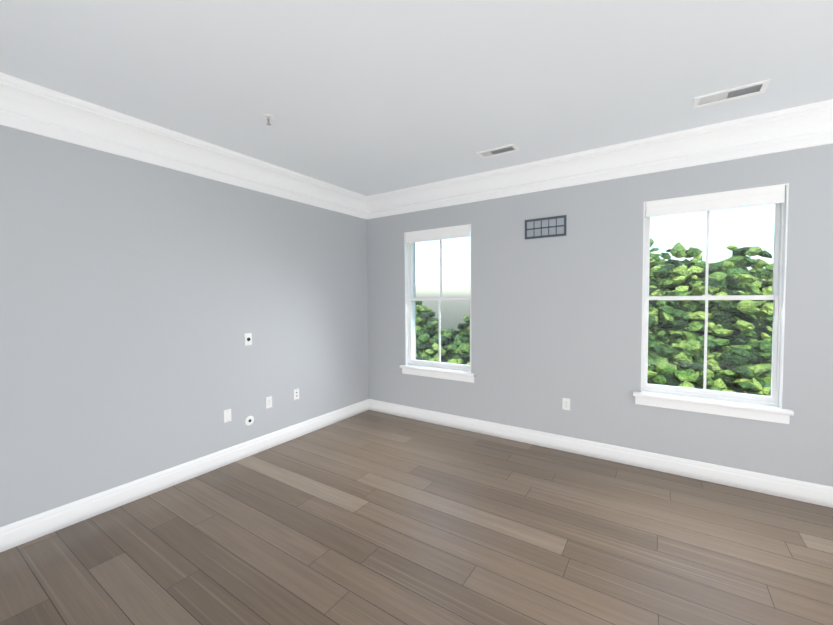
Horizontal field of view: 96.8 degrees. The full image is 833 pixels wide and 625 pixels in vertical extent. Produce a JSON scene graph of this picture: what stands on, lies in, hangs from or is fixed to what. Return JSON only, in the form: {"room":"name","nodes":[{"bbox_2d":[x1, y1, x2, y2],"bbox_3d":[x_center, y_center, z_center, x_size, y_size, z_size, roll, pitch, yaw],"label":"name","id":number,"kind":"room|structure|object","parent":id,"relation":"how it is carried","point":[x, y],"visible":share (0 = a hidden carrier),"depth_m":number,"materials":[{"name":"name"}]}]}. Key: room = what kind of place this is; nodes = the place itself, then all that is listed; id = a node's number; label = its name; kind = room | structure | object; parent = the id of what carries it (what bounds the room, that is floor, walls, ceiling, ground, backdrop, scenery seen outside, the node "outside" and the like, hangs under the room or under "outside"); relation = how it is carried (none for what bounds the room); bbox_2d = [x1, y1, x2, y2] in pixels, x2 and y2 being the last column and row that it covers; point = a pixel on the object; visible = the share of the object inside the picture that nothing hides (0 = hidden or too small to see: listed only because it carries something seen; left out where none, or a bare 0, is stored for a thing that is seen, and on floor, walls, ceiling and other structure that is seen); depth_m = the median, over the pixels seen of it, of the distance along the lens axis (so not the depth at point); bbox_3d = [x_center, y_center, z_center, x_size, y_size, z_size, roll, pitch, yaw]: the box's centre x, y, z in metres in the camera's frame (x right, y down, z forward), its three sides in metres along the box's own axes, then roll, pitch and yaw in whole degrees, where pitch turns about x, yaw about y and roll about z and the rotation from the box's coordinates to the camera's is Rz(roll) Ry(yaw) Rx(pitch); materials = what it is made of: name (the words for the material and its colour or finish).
{"room":"empty living room","nodes":[
{"label":"empty living room","id":0,"kind":"room"},
{"bbox_2d":[0,125,368,526],"bbox_3d":[-2.328,0.009,2.836,0.250,2.885,6.100,1,3,34],"label":"wall","id":1,"kind":"structure","parent":0,"point":[139,300],"depth_m":2.93,"materials":[{"name":"grey paint"}]},
{"bbox_2d":[0,399,367,552],"bbox_3d":[-2.204,1.377,2.819,0.016,0.150,5.550,1,3,34],"label":"baseboard","id":2,"kind":"structure","parent":1,"relation":"attached to","point":[20,532],"depth_m":2.94,"materials":[{"name":"white wood"}]},
{"bbox_2d":[0,72,367,219],"bbox_3d":[-2.176,-1.297,2.683,0.131,0.265,5.310,1,3,34],"label":"crown molding","id":3,"kind":"structure","parent":1,"relation":"attached to","point":[27,106],"depth_m":2.87,"materials":[{"name":"white wood"}]},
{"bbox_2d":[223,409,231,422],"bbox_3d":[-1.771,0.967,3.466,0.008,0.116,0.072,1,3,34],"label":"electrical outlet","id":4,"kind":"object","parent":1,"relation":"attached to","point":[227,415],"visible":1,"depth_m":3.46,"materials":[{"name":"white plastic"}]},
{"bbox_2d":[244,333,251,345],"bbox_3d":[-1.649,0.263,3.627,0.012,0.118,0.075,1,3,34],"label":"outlet","id":5,"kind":"object","parent":1,"relation":"attached to","point":[247,338],"visible":1,"depth_m":3.62,"materials":[{"name":"white plastic"}]},
{"bbox_2d":[245,416,253,425],"bbox_3d":[-1.647,1.069,3.654,0.009,0.096,0.096,1,3,34],"label":"electrical outlet","id":6,"kind":"object","parent":1,"relation":"attached to","point":[249,420],"visible":1,"depth_m":3.65,"materials":[{"name":"white plastic"}]},
{"bbox_2d":[266,396,271,408],"bbox_3d":[-1.527,0.930,3.830,0.011,0.116,0.072,1,3,34],"label":"duplex electrical outlet","id":7,"kind":"object","parent":1,"relation":"attached to","point":[269,402],"visible":1,"depth_m":3.83,"materials":[{"name":"white plastic"}]},
{"bbox_2d":[293,388,298,399],"bbox_3d":[-1.336,0.910,4.118,0.010,0.116,0.072,1,3,34],"label":"outlet","id":8,"kind":"object","parent":1,"relation":"attached to","point":[296,393],"visible":1,"depth_m":4.11,"materials":[{"name":"white plastic"}]},
{"bbox_2d":[0,410,832,624],"bbox_3d":[0.286,1.558,1.165,6.500,0.120,6.100,1,3,34],"label":"floor","id":9,"kind":"structure","parent":0,"point":[369,517],"depth_m":2.30,"materials":[{"name":"brown wood"}]},
{"bbox_2d":[0,0,832,195],"bbox_3d":[0.263,-1.444,1.047,6.500,0.120,6.100,1,3,34],"label":"ceiling","id":10,"kind":"structure","parent":0,"point":[368,97],"depth_m":2.18,"materials":[{"name":"white paint"}]},
{"bbox_2d":[262,114,274,124],"bbox_3d":[-1.089,-1.413,2.723,0.086,0.054,0.086,1,3,34],"label":"sprinkler head","id":11,"kind":"object","parent":10,"relation":"attached to","point":[268,117],"visible":1,"depth_m":2.72},
{"bbox_2d":[476,144,519,158],"bbox_3d":[0.744,-1.476,3.395,0.360,0.008,0.160,1,3,34],"label":"ceiling vent","id":12,"kind":"object","parent":10,"relation":"in","point":[506,149],"visible":1,"depth_m":3.39,"materials":[{"name":"white plastic"}]},
{"bbox_2d":[693,79,770,108],"bbox_3d":[2.084,-1.449,2.468,0.380,0.008,0.170,1,3,34],"label":"ceiling vent","id":13,"kind":"object","parent":10,"relation":"in","point":[756,88],"visible":0.96,"depth_m":2.46,"materials":[{"name":"white plastic"}]},
{"bbox_2d":[367,144,832,486],"bbox_3d":[1.894,-0.050,3.539,6.000,2.885,0.250,1,3,34],"label":"wall","id":14,"kind":"structure","parent":0,"point":[555,320],"depth_m":3.51,"materials":[{"name":"grey paint"}]},
{"bbox_2d":[400,224,475,382],"bbox_3d":[0.281,-0.111,4.553,1.043,1.811,0.266,1,3,34],"label":"double-hung window","id":15,"kind":"structure","parent":14,"relation":"in","point":[442,370],"depth_m":4.58,"materials":[{"name":"white wood"}]},
{"bbox_2d":[525,215,566,238],"bbox_3d":[1.300,-0.859,3.744,0.410,0.200,0.008,1,3,34],"label":"air vent","id":16,"kind":"object","parent":14,"relation":"in","point":[560,225],"visible":1,"depth_m":3.74,"materials":[{"name":"grey metal"}]},
{"bbox_2d":[562,398,569,409],"bbox_3d":[1.494,0.914,3.691,0.072,0.116,0.011,1,3,34],"label":"duplex electrical outlet","id":17,"kind":"object","parent":14,"relation":"attached to","point":[565,403],"visible":1,"depth_m":3.69,"materials":[{"name":"white plastic"}]},
{"bbox_2d":[368,399,832,507],"bbox_3d":[1.831,1.321,3.482,6.000,0.150,0.016,1,3,34],"label":"baseboard","id":18,"kind":"structure","parent":14,"relation":"attached to","point":[803,491],"depth_m":3.36,"materials":[{"name":"white wood"}]},
{"bbox_2d":[368,99,832,218],"bbox_3d":[1.779,-1.352,3.330,6.000,0.265,0.131,1,3,34],"label":"crown molding","id":19,"kind":"structure","parent":14,"relation":"attached to","point":[809,125],"depth_m":3.25,"materials":[{"name":"white wood"}]},
{"bbox_2d":[633,183,793,423],"bbox_3d":[2.444,-0.071,3.115,1.038,1.811,0.266,1,3,34],"label":"double-hung window","id":20,"kind":"structure","parent":14,"relation":"in","point":[743,405],"depth_m":3.04,"materials":[{"name":"white wood"}]},
{"label":"outside","id":21,"kind":"structure","parent":0,"visible":0},
{"bbox_3d":[21.704,7.018,38.958,120.000,0.300,79.400,1,3,34],"label":"lawn","id":22,"kind":"structure","parent":21,"visible":0},
{"bbox_2d":[416,301,446,351],"bbox_3d":[-1.123,3.339,17.820,6.525,9.043,6.496,1,3,34],"label":"tree","id":23,"kind":"object","parent":22,"relation":"on","point":[419,331],"depth_m":16.18,"materials":[{"name":"green plant"}]},
{"bbox_2d":[416,328,469,364],"bbox_3d":[1.228,4.298,13.219,5.831,7.451,5.674,1,3,34],"label":"bush","id":24,"kind":"object","parent":22,"relation":"on","point":[456,352],"depth_m":12.66,"materials":[{"name":"green plant"}]},
{"bbox_2d":[455,315,469,342],"bbox_3d":[6.190,2.725,20.078,8.150,9.984,8.206,1,3,34],"label":"tree","id":25,"kind":"object","parent":22,"relation":"on","point":[463,331],"depth_m":20.71,"materials":[{"name":"green plant"}]},
{"bbox_2d":[648,238,695,348],"bbox_3d":[6.446,2.680,13.363,7.157,10.593,7.070,1,3,34],"label":"tree","id":26,"kind":"object","parent":22,"relation":"on","point":[659,273],"depth_m":10.93,"materials":[{"name":"green plant"}]},
{"bbox_2d":[647,339,770,395],"bbox_3d":[7.034,4.382,10.259,5.781,7.426,5.995,1,3,34],"label":"tree","id":27,"kind":"object","parent":22,"relation":"on","point":[696,380],"depth_m":9.33,"materials":[{"name":"green plant"}]},
{"bbox_2d":[648,242,772,383],"bbox_3d":[9.859,2.833,12.504,6.611,10.304,6.798,1,3,34],"label":"bush","id":28,"kind":"object","parent":22,"relation":"on","point":[744,275],"depth_m":10.76,"materials":[{"name":"green plant"}]}
]}

